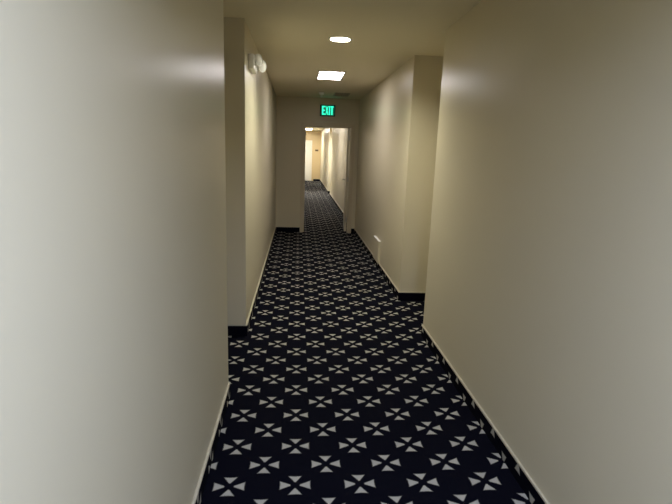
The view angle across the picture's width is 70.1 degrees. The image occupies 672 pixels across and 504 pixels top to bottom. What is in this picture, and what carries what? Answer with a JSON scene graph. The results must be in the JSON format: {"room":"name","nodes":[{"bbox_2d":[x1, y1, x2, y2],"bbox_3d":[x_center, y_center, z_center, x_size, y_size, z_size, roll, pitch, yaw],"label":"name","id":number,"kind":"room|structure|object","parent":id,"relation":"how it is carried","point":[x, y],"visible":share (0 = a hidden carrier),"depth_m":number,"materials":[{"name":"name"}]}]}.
{"room":"hotel corridor","nodes":[
{"label":"hotel corridor","id":0,"kind":"room"},
{"bbox_2d":[0,0,276,503],"bbox_3d":[-1.010,-0.273,2.696,0.715,2.600,13.524,1,12,-5],"label":"wall","id":1,"kind":"structure","parent":0,"point":[138,137],"depth_m":1.20,"materials":[{"name":"beige paint"}]},
{"bbox_2d":[192,227,275,503],"bbox_3d":[-0.869,0.904,2.959,0.371,0.010,13.524,1,12,-5],"label":"trim","id":2,"kind":"structure","parent":1,"relation":"attached to","point":[246,324],"depth_m":2.72,"materials":[{"name":"beige plastic"}]},
{"bbox_2d":[195,229,275,503],"bbox_3d":[-0.872,0.955,2.970,0.369,0.094,13.524,1,12,-5],"label":"baseboard","id":3,"kind":"structure","parent":1,"relation":"attached to","point":[232,330],"depth_m":2.98,"materials":[{"name":"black carpet"}]},
{"bbox_2d":[248,53,266,73],"bbox_3d":[-0.681,-1.635,4.165,0.134,0.128,0.348,1,12,-5],"label":"emergency light","id":4,"kind":"object","parent":1,"relation":"attached to","point":[256,63],"visible":1,"depth_m":4.04,"materials":[{"name":"white plastic"}]},
{"bbox_2d":[305,131,320,180],"bbox_3d":[-1.620,-5.108,25.421,3.020,2.600,0.150,1,12,-5],"label":"wall","id":5,"kind":"structure","parent":0,"point":[315,136],"depth_m":25.35,"materials":[{"name":"beige paint"}]},
{"bbox_2d":[305,140,311,180],"bbox_3d":[-1.784,-4.847,25.348,1.010,2.109,0.085,1,12,-5],"label":"door","id":6,"kind":"structure","parent":5,"relation":"in","point":[308,146],"depth_m":25.38,"materials":[{"name":"white paint"}]},
{"bbox_2d":[276,96,359,227],"bbox_3d":[-0.378,-1.680,9.441,3.020,2.600,0.120,1,12,-5],"label":"wall","id":7,"kind":"structure","parent":0,"point":[291,111],"depth_m":9.25,"materials":[{"name":"beige paint"}]},
{"bbox_2d":[276,227,299,231],"bbox_3d":[-0.964,-0.451,9.593,0.468,0.094,0.009,1,12,-5],"label":"baseboard","id":8,"kind":"structure","parent":7,"relation":"attached to","point":[278,229],"depth_m":9.59,"materials":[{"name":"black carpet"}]},
{"bbox_2d":[300,122,354,232],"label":"door frame","id":9,"kind":"structure","parent":7,"relation":"in","point":[350,136],"depth_m":9.45,"materials":[{"name":"beige paint"}]},
{"bbox_2d":[320,105,334,116],"bbox_3d":[-0.159,-2.703,9.149,0.290,0.210,0.054,1,12,-5],"label":"exit sign","id":10,"kind":"object","parent":7,"relation":"attached to","point":[325,110],"visible":1,"depth_m":9.13,"materials":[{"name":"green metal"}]},
{"bbox_2d":[223,0,481,130],"bbox_3d":[-0.433,-3.358,10.477,3.020,0.250,30.200,1,12,-5],"label":"ceiling","id":11,"kind":"structure","parent":0,"point":[291,36],"depth_m":4.14,"materials":[{"name":"paint"}]},
{"bbox_2d":[316,70,345,79],"bbox_3d":[-0.074,-2.335,6.335,0.349,0.012,0.704,1,12,-5],"label":"recessed light","id":12,"kind":"object","parent":11,"relation":"in","point":[322,74],"visible":1,"depth_m":6.28,"materials":[{"name":"white"}]},
{"bbox_2d":[318,72,343,79],"bbox_3d":[-0.074,-2.336,6.335,0.305,0.008,0.660,1,12,-5],"label":"diffuser","id":13,"kind":"object","parent":12,"relation":"attached to","point":[321,75],"depth_m":6.33,"materials":[{"name":"white plastic"}]},
{"bbox_2d":[328,36,352,41],"bbox_3d":[0.040,-1.931,4.266,0.220,0.077,0.220,1,12,-5],"label":"recessed light","id":14,"kind":"object","parent":11,"relation":"in","point":[334,38],"visible":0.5,"depth_m":4.32,"materials":[{"name":"white"}]},
{"bbox_2d":[333,93,349,96],"bbox_3d":[0.097,-2.782,8.468,0.270,0.010,0.460,1,12,-5],"label":"ceiling vent","id":15,"kind":"object","parent":11,"relation":"in","point":[335,94],"visible":1,"depth_m":8.41,"materials":[{"name":"beige metal"}]},
{"bbox_2d":[201,181,530,503],"bbox_3d":[-0.527,-0.665,11.048,3.020,0.060,30.200,1,12,-5],"label":"floor","id":16,"kind":"structure","parent":0,"point":[338,395],"depth_m":3.19,"materials":[{"name":"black carpet"}]},
{"bbox_2d":[320,0,671,503],"bbox_3d":[0.649,-1.945,10.865,0.751,2.600,29.900,1,12,-5],"label":"wall","id":17,"kind":"structure","parent":0,"point":[517,177],"depth_m":2.23,"materials":[{"name":"beige paint"}]},
{"bbox_2d":[320,180,342,215],"bbox_3d":[-0.076,-2.150,17.762,0.369,0.094,16.256,1,12,-5],"label":"baseboard","id":18,"kind":"structure","parent":17,"relation":"attached to","point":[335,203],"depth_m":15.43,"materials":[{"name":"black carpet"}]},
{"bbox_2d":[354,229,544,503],"bbox_3d":[1.061,0.989,3.128,0.369,0.094,13.524,1,12,-5],"label":"baseboard","id":19,"kind":"structure","parent":17,"relation":"attached to","point":[521,478],"depth_m":3.07,"materials":[{"name":"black carpet"}]},
{"bbox_2d":[354,228,548,503],"bbox_3d":[1.061,0.939,3.117,0.371,0.010,13.524,1,12,-5],"label":"trim","id":20,"kind":"structure","parent":17,"relation":"attached to","point":[431,338],"depth_m":2.90,"materials":[{"name":"beige plastic"}]}
]}

